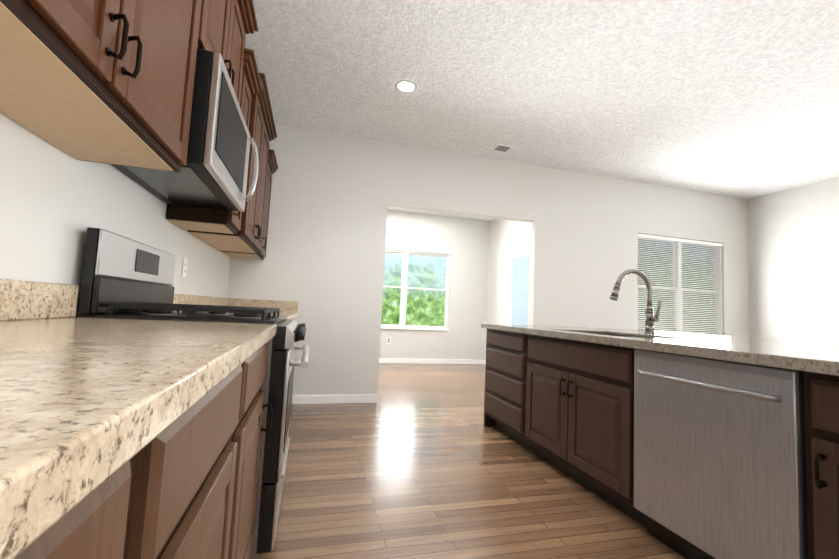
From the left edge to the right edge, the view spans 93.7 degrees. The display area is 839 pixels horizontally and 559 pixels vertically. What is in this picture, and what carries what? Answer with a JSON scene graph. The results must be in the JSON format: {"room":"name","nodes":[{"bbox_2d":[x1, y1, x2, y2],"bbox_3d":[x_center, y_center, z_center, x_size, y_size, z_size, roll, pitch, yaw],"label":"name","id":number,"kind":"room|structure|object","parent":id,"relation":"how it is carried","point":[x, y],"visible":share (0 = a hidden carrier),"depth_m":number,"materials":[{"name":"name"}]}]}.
{"room":"kitchen","nodes":[
{"label":"kitchen","id":0,"kind":"room"},
{"bbox_2d":[0,113,230,316],"bbox_3d":[-0.951,-0.419,0.461,0.120,2.740,7.000,4,-5,-15],"label":"wall","id":1,"kind":"structure","parent":0,"point":[55,202],"depth_m":1.26,"materials":[{"name":"paint"}]},
{"bbox_2d":[0,0,207,172],"bbox_3d":[-0.780,-0.955,0.811,0.318,1.087,1.149,4,-5,-15],"label":"upper cabinet","id":2,"kind":"object","parent":1,"relation":"attached to","point":[106,81],"depth_m":0.94,"materials":[{"name":"brown wood"}]},
{"bbox_2d":[0,279,227,318],"bbox_3d":[-1.146,0.073,1.335,0.022,0.105,4.908,4,-5,-15],"label":"backsplash","id":3,"kind":"structure","parent":1,"relation":"attached to","point":[19,299],"depth_m":1.13,"materials":[{"name":"beige stone"}]},
{"bbox_2d":[181,258,187,277],"bbox_3d":[-1.435,-0.071,2.404,0.009,0.116,0.072,4,-5,-15],"label":"electrical outlet plate","id":4,"kind":"object","parent":1,"relation":"attached to","point":[184,267],"visible":1,"depth_m":2.39,"materials":[{"name":"white plastic"}]},
{"bbox_2d":[166,68,255,235],"bbox_3d":[-1.196,-0.763,2.286,0.313,0.932,0.318,4,-5,-15],"label":"upper cabinet","id":5,"kind":"object","parent":1,"relation":"attached to","point":[206,221],"depth_m":2.22,"materials":[{"name":"brown wood"}]},
{"bbox_2d":[204,0,251,116],"bbox_3d":[-1.030,-1.153,1.773,0.313,0.628,0.795,4,-5,-15],"label":"upper cabinet","id":6,"kind":"object","parent":1,"relation":"attached to","point":[229,24],"depth_m":1.89,"materials":[{"name":"brown wood"}]},
{"bbox_2d":[111,48,258,211],"bbox_3d":[-0.998,-0.615,1.768,0.438,0.434,0.753,4,-5,-15],"label":"microwave","id":7,"kind":"object","parent":6,"relation":"attached to","point":[213,174],"visible":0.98,"depth_m":1.59,"materials":[{"name":"silver metal"}]},
{"bbox_2d":[189,80,271,255],"bbox_3d":[-1.363,-0.764,2.922,0.325,1.017,0.886,4,-5,-15],"label":"upper cabinet","id":8,"kind":"object","parent":1,"relation":"attached to","point":[252,242],"depth_m":2.92,"materials":[{"name":"brown wood"}]},
{"bbox_2d":[222,168,275,259],"bbox_3d":[-1.560,-0.648,3.595,0.313,0.872,0.423,4,-5,-15],"label":"upper cabinet","id":9,"kind":"object","parent":1,"relation":"attached to","point":[271,171],"depth_m":3.68,"materials":[{"name":"brown wood"}]},
{"bbox_2d":[379,210,490,359],"bbox_3d":[-0.642,0.108,7.070,4.240,2.740,0.120,4,-5,-15],"label":"wall","id":10,"kind":"structure","parent":0,"point":[476,250],"depth_m":7.35,"materials":[{"name":"paint"}]},
{"bbox_2d":[381,249,449,330],"bbox_3d":[-0.276,0.188,7.145,1.765,1.422,0.140,4,-5,-15],"label":"room window","id":11,"kind":"structure","parent":10,"relation":"in","point":[403,302],"depth_m":7.19,"materials":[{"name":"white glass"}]},
{"bbox_2d":[379,358,483,363],"bbox_3d":[-0.687,1.426,6.902,4.000,0.085,0.016,4,-5,-15],"label":"baseboard","id":12,"kind":"structure","parent":10,"relation":"attached to","point":[381,360],"depth_m":7.14,"materials":[{"name":"white wood"}]},
{"bbox_2d":[256,363,685,558],"bbox_3d":[1.837,1.286,2.612,6.840,0.060,9.870,4,-5,-15],"label":"floor","id":13,"kind":"structure","parent":0,"point":[418,461],"depth_m":2.12,"materials":[{"name":"brown wood"}]},
{"bbox_2d":[36,431,175,558],"bbox_3d":[-0.489,0.514,-0.049,0.623,0.845,0.650,4,-5,-15],"label":"base cabinet","id":14,"kind":"object","parent":13,"relation":"on","point":[130,520],"depth_m":0.39,"materials":[{"name":"brown wood"}]},
{"bbox_2d":[78,227,308,558],"bbox_3d":[-0.883,0.463,1.732,0.742,1.185,0.756,4,-5,-15],"label":"range","id":15,"kind":"object","parent":13,"relation":"on","point":[124,278],"visible":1,"depth_m":1.44,"materials":[{"name":"metal"}]},
{"bbox_2d":[164,355,255,558],"bbox_3d":[-0.651,0.552,0.538,0.623,0.845,0.570,4,-5,-15],"label":"base cabinet","id":16,"kind":"object","parent":13,"relation":"on","point":[210,449],"depth_m":0.66,"materials":[{"name":"brown wood"}]},
{"bbox_2d":[0,315,276,558],"bbox_3d":[-0.517,0.088,0.208,0.646,0.039,2.408,4,-5,-15],"label":"countertop","id":17,"kind":"structure","parent":16,"relation":"on","point":[83,400],"depth_m":0.32,"materials":[{"name":"beige stone"}]},
{"bbox_2d":[212,322,276,431],"bbox_3d":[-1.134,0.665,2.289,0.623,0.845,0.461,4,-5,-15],"label":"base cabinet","id":18,"kind":"object","parent":13,"relation":"on","point":[269,404],"depth_m":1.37,"materials":[{"name":"brown wood"}]},
{"bbox_2d":[271,311,297,318],"bbox_3d":[-1.270,0.264,2.938,0.646,0.039,1.734,4,-5,-15],"label":"countertop","id":19,"kind":"structure","parent":18,"relation":"on","point":[290,314],"depth_m":3.04,"materials":[{"name":"beige stone"}]},
{"bbox_2d":[240,347,267,558],"bbox_3d":[-0.797,0.587,1.070,0.623,0.845,0.536,4,-5,-15],"label":"base cabinet","id":20,"kind":"object","parent":13,"relation":"on","point":[255,417],"depth_m":1.20,"materials":[{"name":"brown wood"}]},
{"bbox_2d":[484,329,519,440],"bbox_3d":[1.080,0.847,3.184,0.898,0.832,0.721,4,-5,-15],"label":"base cabinet","id":21,"kind":"object","parent":13,"relation":"on","point":[502,369],"depth_m":3.10,"materials":[{"name":"brown wood"}]},
{"bbox_2d":[516,333,615,507],"bbox_3d":[1.288,0.798,2.428,0.898,0.832,1.017,4,-5,-15],"label":"base cabinet","id":22,"kind":"object","parent":13,"relation":"on","point":[565,406],"depth_m":2.27,"materials":[{"name":"brown wood"}]},
{"bbox_2d":[616,346,646,527],"bbox_3d":[1.510,0.746,1.626,0.898,0.832,0.816,4,-5,-15],"label":"base cabinet","id":23,"kind":"object","parent":13,"relation":"on","point":[624,355],"depth_m":1.88,"materials":[{"name":"brown wood"}]},
{"bbox_2d":[634,349,807,558],"bbox_3d":[1.403,0.741,1.597,0.818,0.828,0.636,4,-5,-15],"label":"dishwasher","id":24,"kind":"object","parent":13,"relation":"on","point":[719,461],"visible":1,"depth_m":1.43,"materials":[{"name":"grey metal"}]},
{"bbox_2d":[803,371,838,558],"bbox_3d":[1.680,0.706,1.008,0.898,0.832,0.637,4,-5,-15],"label":"base cabinet","id":25,"kind":"object","parent":13,"relation":"on","point":[821,391],"depth_m":1.16,"materials":[{"name":"brown wood"}]},
{"bbox_2d":[481,323,838,375],"bbox_3d":[1.933,0.338,1.753,1.790,0.040,4.010,4,-5,-15],"label":"countertop","id":26,"kind":"structure","parent":25,"relation":"on","point":[821,358],"depth_m":1.77,"materials":[{"name":"stone"}]},
{"bbox_2d":[582,332,657,337],"bbox_3d":[1.238,0.460,2.492,0.525,0.210,0.715,4,-5,-15],"label":"undermount sink","id":27,"kind":"object","parent":26,"relation":"in","point":[615,334],"depth_m":2.80,"materials":[{"name":"metal"}]},
{"bbox_2d":[610,269,661,333],"bbox_3d":[1.447,0.145,2.643,0.354,0.435,0.112,4,-5,-15],"label":"gooseneck faucet","id":28,"kind":"object","parent":26,"relation":"on","point":[650,318],"visible":1,"depth_m":2.67,"materials":[{"name":"silver metal"}]},
{"bbox_2d":[227,124,749,395],"bbox_3d":[1.371,0.016,4.649,6.600,2.740,0.120,4,-5,-15],"label":"wall","id":29,"kind":"structure","parent":0,"point":[334,196],"depth_m":4.29,"materials":[{"name":"paint"}]},
{"bbox_2d":[228,299,298,310],"bbox_3d":[-1.485,0.246,3.770,0.622,0.105,0.022,4,-5,-15],"label":"backsplash","id":30,"kind":"structure","parent":29,"relation":"attached to","point":[283,305],"depth_m":3.76,"materials":[{"name":"beige stone"}]},
{"bbox_2d":[292,394,376,403],"bbox_3d":[-0.829,1.186,3.899,0.825,0.085,0.017,4,-5,-15],"label":"baseboard","id":31,"kind":"structure","parent":29,"relation":"attached to","point":[328,399],"depth_m":3.88,"materials":[{"name":"white wood"}]},
{"bbox_2d":[637,235,721,334],"bbox_3d":[3.429,0.173,5.186,1.495,1.442,0.140,4,-5,-15],"label":"window","id":32,"kind":"structure","parent":29,"relation":"in","point":[680,259],"depth_m":5.24,"materials":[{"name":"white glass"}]},
{"bbox_2d":[637,234,723,335],"bbox_3d":[3.437,0.148,5.165,1.415,1.378,0.024,4,-5,-15],"label":"window blinds","id":33,"kind":"object","parent":32,"relation":"attached to","point":[661,327],"visible":0.67,"depth_m":5.17,"materials":[{"name":"white plastic"}]},
{"bbox_2d":[483,219,529,359],"bbox_3d":[1.725,0.155,6.219,0.120,2.740,2.730,4,-5,-15],"label":"wall","id":34,"kind":"structure","parent":0,"point":[503,234],"depth_m":7.11,"materials":[{"name":"paint"}]},
{"bbox_2d":[505,242,529,324],"bbox_3d":[1.624,0.473,6.243,0.018,2.100,1.070,4,-5,-15],"label":"window","id":35,"kind":"structure","parent":34,"relation":"attached to","point":[517,289],"depth_m":6.42,"materials":[{"name":"glass"}]},
{"bbox_2d":[245,0,838,220],"bbox_3d":[1.971,-1.512,2.829,6.840,0.080,9.870,4,-5,-15],"label":"ceiling","id":36,"kind":"structure","parent":0,"point":[736,98],"depth_m":3.00,"materials":[{"name":"white paint"}]},
{"bbox_2d":[395,80,416,92],"bbox_3d":[-0.107,-1.541,3.146,0.176,0.003,0.176,4,-5,-15],"label":"recessed light","id":37,"kind":"object","parent":36,"relation":"in","point":[406,86],"visible":1,"depth_m":3.14,"materials":[{"name":"white plastic"}]},
{"bbox_2d":[492,144,512,151],"bbox_3d":[0.889,-1.408,4.223,0.180,0.013,0.150,4,-5,-15],"label":"air vent","id":38,"kind":"object","parent":36,"relation":"attached to","point":[502,148],"visible":1,"depth_m":4.21,"materials":[{"name":"grey plastic"}]},
{"bbox_2d":[747,177,838,343],"bbox_3d":[5.520,0.025,2.218,0.120,2.740,7.000,4,-5,-15],"label":"wall","id":39,"kind":"structure","parent":0,"point":[793,252],"depth_m":4.95,"materials":[{"name":"paint"}]},
{"label":"outside","id":40,"kind":"structure","parent":0,"visible":0},
{"bbox_2d":[381,253,445,325],"bbox_3d":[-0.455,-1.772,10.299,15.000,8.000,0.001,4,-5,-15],"label":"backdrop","id":41,"kind":"structure","parent":40,"point":[425,317],"depth_m":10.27,"materials":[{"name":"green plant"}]},
{"bbox_2d":[638,239,714,333],"bbox_3d":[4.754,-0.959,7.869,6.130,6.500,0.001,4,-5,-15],"label":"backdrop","id":42,"kind":"structure","parent":40,"point":[666,253],"depth_m":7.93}
]}

